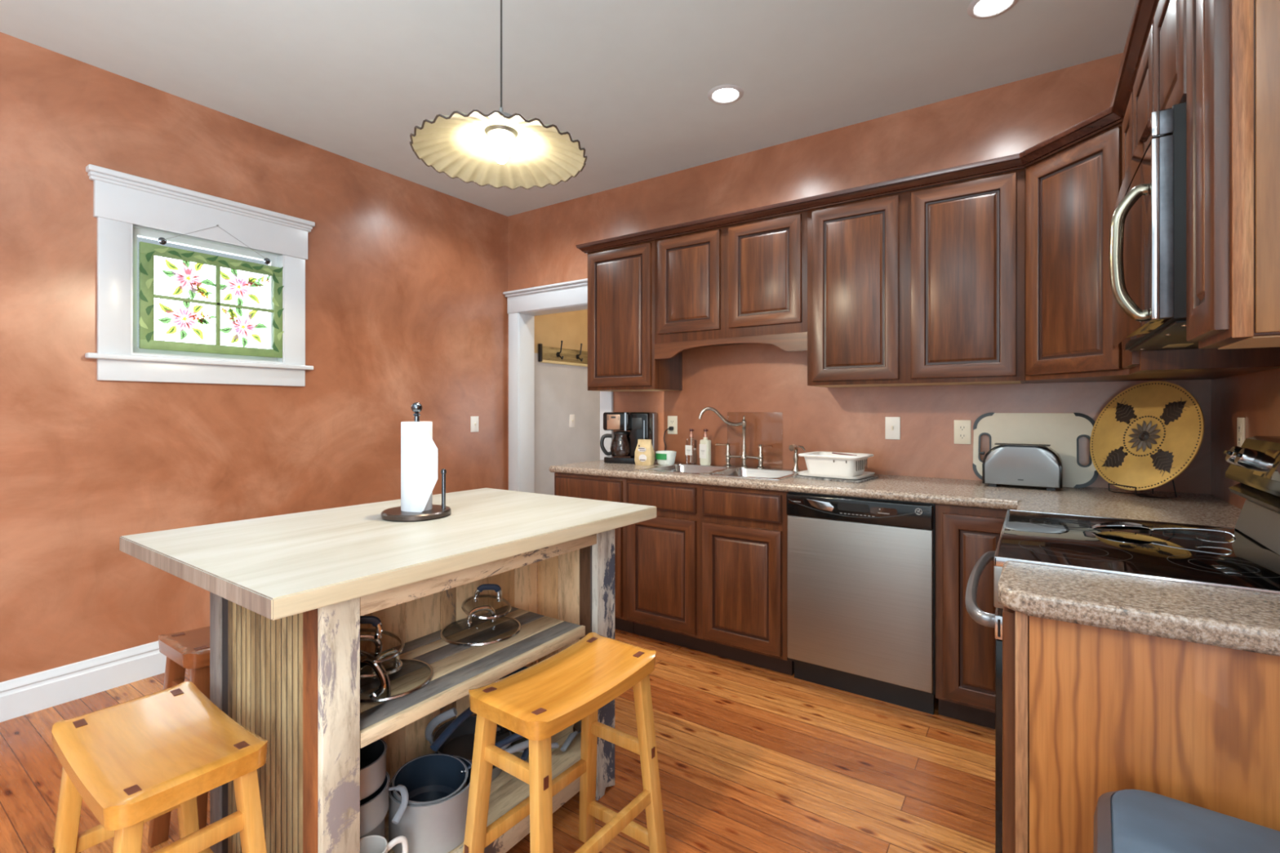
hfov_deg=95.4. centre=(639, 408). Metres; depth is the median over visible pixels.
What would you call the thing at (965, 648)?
base cabinet
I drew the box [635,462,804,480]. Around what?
sink
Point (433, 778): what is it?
pot interior
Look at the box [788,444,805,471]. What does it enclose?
sprayer
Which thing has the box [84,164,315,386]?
window
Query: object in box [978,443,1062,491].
toaster
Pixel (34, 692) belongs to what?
baseboard
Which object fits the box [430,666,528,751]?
saucepan
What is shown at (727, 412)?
guard
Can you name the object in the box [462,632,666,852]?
stool
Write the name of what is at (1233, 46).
upper cabinet
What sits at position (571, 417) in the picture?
light switch
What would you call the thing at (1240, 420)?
outlet
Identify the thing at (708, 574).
base cabinet
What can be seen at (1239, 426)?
receptacle
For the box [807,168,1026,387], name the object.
upper cabinet
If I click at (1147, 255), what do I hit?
microwave
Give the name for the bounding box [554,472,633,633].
base cabinet
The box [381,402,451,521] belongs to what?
paper towel holder
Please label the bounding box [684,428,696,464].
soap bottle
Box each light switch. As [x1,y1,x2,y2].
[471,416,478,431]
[568,414,574,427]
[884,417,900,439]
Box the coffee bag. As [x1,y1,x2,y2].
[634,439,654,465]
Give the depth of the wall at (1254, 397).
2.03 m
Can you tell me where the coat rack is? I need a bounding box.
[537,340,587,366]
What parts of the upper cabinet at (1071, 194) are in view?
door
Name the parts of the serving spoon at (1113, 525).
spoon handle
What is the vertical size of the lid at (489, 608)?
0.076 m
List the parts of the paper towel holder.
plate, post, tension arm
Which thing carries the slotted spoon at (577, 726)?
on the kitchen island
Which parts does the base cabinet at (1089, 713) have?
door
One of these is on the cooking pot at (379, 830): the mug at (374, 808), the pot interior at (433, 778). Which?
the mug at (374, 808)
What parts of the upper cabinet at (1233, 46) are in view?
door, panel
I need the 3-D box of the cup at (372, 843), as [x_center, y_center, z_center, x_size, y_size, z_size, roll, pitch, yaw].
[-0.609,1.034,1.295,0.088,0.110,0.088,0,0,34]
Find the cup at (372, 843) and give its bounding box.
[360,835,387,852]
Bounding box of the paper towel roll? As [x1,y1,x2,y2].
[400,421,437,512]
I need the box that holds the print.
[637,447,646,462]
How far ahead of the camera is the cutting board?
2.60 m
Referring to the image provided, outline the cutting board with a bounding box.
[972,412,1098,488]
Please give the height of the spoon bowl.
0.021 m
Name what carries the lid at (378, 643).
on the lid at (389, 651)
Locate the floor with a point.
(752, 758)
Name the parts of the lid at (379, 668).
handle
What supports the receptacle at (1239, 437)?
attached to the outlet at (1240, 420)
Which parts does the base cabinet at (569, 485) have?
drawer, door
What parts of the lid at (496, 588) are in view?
handle, handle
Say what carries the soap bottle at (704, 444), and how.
on the sink
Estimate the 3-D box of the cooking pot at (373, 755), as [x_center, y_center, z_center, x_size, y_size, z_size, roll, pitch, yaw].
[-0.686,0.855,1.378,0.160,0.076,0.160,0,0,34]
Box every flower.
[156,297,215,341]
[162,257,215,299]
[212,268,270,305]
[220,303,267,346]
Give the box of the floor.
[0,561,995,852]
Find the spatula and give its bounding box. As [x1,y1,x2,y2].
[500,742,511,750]
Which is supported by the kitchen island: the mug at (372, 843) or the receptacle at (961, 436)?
the mug at (372, 843)
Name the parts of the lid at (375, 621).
handle, handle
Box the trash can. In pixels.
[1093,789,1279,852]
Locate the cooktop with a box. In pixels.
[993,509,1279,595]
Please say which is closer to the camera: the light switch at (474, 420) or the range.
the range
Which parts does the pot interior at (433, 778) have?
handle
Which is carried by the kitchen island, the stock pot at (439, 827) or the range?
the stock pot at (439, 827)
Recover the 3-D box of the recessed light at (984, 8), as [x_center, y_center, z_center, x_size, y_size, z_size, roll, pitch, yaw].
[1.322,-1.514,2.177,0.172,0.007,0.172,0,0,34]
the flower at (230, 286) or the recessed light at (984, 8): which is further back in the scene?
the flower at (230, 286)
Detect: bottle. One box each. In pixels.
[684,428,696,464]
[699,429,711,465]
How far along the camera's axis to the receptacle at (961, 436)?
2.81 m
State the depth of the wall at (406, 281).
2.90 m
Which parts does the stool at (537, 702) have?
leg, leg, seat, leg, leg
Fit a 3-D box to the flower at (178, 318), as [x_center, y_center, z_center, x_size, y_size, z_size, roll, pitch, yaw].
[-2.212,-0.442,2.851,0.001,0.220,0.250,0,0,34]
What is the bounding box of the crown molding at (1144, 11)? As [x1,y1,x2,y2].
[575,0,1159,253]
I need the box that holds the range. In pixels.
[964,435,1279,852]
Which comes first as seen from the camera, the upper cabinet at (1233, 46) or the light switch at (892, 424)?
the upper cabinet at (1233, 46)
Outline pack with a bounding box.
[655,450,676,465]
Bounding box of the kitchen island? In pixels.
[119,488,656,852]
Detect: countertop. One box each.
[549,459,1241,527]
[998,560,1279,656]
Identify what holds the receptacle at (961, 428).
attached to the outlet at (962, 428)
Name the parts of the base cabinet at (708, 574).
drawer, door, door, drawer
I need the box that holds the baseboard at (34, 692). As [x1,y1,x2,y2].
[0,640,166,722]
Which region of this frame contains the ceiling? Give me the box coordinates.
[0,0,1135,216]
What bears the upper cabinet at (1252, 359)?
attached to the wall at (1254, 397)
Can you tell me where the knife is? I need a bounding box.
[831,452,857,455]
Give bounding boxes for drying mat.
[793,475,878,483]
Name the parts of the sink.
bowl, bowl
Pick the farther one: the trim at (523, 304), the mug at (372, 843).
the trim at (523, 304)
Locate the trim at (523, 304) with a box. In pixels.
[502,278,613,493]
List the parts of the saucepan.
handle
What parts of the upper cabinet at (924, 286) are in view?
door, door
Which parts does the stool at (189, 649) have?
leg, seat, leg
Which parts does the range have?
door handle, panel, vent trim, oven door, knob, knob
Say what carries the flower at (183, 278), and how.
on the glass panel
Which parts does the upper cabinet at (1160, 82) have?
door, door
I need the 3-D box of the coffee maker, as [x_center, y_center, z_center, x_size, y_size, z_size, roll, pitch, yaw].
[-0.068,0.181,3.726,0.316,0.320,0.229,0,0,20]
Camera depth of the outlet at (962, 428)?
2.81 m
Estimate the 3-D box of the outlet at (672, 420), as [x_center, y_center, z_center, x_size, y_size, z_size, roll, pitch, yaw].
[0.208,0.103,3.734,0.072,0.116,0.008,0,0,34]
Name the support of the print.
attached to the coffee bag
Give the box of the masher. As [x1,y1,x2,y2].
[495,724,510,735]
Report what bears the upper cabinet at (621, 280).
attached to the wall at (766, 384)
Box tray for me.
[796,470,875,479]
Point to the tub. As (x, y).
(826, 463)
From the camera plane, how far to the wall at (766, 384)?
3.19 m
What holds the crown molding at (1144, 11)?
attached to the upper cabinet at (621, 280)
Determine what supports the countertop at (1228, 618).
on the base cabinet at (1089, 713)
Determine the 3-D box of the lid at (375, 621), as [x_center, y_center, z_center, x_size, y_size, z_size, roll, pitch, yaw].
[-0.696,0.562,1.451,0.202,0.096,0.204,0,0,-25]
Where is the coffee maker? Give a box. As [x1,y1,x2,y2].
[600,412,657,463]
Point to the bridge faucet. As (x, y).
(744, 456)
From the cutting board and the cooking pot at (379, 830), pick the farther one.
the cutting board
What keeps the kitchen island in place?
on the floor
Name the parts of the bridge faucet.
spout, lever, handle, handle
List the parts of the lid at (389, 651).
handle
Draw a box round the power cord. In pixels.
[663,426,673,450]
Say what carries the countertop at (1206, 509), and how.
on the base cabinet at (965, 648)
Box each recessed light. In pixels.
[707,84,743,103]
[967,0,1018,18]
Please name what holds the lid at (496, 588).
on the lid at (489, 608)
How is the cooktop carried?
in the range
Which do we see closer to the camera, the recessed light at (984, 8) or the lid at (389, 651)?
the lid at (389, 651)
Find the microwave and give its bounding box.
[1108,102,1198,351]
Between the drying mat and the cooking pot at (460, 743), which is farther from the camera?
the drying mat
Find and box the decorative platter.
[1089,381,1204,490]
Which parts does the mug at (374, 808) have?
handle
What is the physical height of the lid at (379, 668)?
0.143 m
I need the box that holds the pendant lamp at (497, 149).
[409,0,586,189]
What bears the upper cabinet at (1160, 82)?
attached to the wall at (1254, 397)
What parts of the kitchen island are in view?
beadboard panel, post, post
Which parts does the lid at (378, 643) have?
handle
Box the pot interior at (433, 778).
[391,733,523,805]
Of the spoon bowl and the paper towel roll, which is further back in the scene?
the paper towel roll
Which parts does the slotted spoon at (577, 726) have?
handle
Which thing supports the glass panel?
hanging from the window
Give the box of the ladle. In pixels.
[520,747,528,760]
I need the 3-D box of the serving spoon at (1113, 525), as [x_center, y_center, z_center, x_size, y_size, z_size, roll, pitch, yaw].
[1.376,0.321,1.543,0.283,0.027,0.061,0,0,40]
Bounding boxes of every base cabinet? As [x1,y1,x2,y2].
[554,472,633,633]
[626,478,794,675]
[935,503,1007,728]
[1002,605,1279,852]
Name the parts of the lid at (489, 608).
handle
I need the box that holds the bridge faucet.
[697,406,773,468]
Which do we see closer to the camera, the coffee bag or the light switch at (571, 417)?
the coffee bag
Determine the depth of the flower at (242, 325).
3.05 m
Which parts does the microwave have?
door handle, door, plate, trim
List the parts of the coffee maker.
carafe handle, steel panel, carafe lid, water tank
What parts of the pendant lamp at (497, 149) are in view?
lamp shade, cord, bulb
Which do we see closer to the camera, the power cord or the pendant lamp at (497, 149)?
the pendant lamp at (497, 149)
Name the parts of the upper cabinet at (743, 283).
door, door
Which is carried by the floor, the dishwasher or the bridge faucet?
the dishwasher
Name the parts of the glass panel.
pane, pane, pane, pane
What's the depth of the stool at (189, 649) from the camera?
1.63 m
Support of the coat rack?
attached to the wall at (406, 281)
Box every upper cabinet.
[587,240,682,391]
[654,210,807,359]
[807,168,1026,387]
[1025,123,1257,383]
[1122,91,1279,374]
[1133,0,1186,154]
[1186,0,1279,349]
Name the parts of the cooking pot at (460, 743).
handle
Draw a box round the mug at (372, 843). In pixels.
[360,835,408,852]
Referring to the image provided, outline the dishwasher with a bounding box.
[786,492,935,715]
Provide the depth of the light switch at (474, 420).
4.31 m
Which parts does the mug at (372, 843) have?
handle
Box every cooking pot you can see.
[360,737,386,799]
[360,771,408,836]
[360,818,384,838]
[510,730,528,746]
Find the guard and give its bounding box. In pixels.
[727,412,782,468]
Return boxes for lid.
[360,615,404,663]
[360,634,403,678]
[360,648,434,703]
[360,649,391,700]
[440,605,521,646]
[461,583,511,619]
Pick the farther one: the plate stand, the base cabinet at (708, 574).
the base cabinet at (708, 574)
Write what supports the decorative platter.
on the plate stand
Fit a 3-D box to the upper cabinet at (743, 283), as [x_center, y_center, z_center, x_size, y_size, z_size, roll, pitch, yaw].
[0.548,-0.650,3.299,0.910,0.714,0.344,0,0,34]
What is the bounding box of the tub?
[798,451,874,476]
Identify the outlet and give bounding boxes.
[667,415,677,434]
[954,420,970,444]
[1236,417,1244,447]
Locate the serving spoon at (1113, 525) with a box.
[1091,521,1235,542]
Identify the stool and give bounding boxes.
[51,681,268,852]
[147,626,209,847]
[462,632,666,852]
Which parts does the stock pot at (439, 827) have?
handle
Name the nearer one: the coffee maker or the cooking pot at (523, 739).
the cooking pot at (523, 739)
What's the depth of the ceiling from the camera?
2.52 m
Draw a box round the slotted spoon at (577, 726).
[560,720,581,751]
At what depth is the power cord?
3.72 m
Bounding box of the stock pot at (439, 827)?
[388,739,528,852]
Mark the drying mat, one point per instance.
(871, 477)
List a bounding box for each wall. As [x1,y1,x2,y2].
[0,31,599,682]
[507,53,1211,494]
[1211,368,1279,509]
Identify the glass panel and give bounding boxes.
[138,224,284,358]
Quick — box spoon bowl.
[1091,521,1153,530]
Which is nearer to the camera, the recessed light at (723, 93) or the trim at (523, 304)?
the recessed light at (723, 93)
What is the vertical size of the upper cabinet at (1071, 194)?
0.890 m
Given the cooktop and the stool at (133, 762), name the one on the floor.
the stool at (133, 762)
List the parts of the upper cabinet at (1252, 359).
door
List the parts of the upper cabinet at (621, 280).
door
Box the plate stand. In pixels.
[1107,479,1177,497]
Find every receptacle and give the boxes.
[958,425,966,431]
[958,433,966,439]
[1237,424,1241,432]
[1237,435,1241,444]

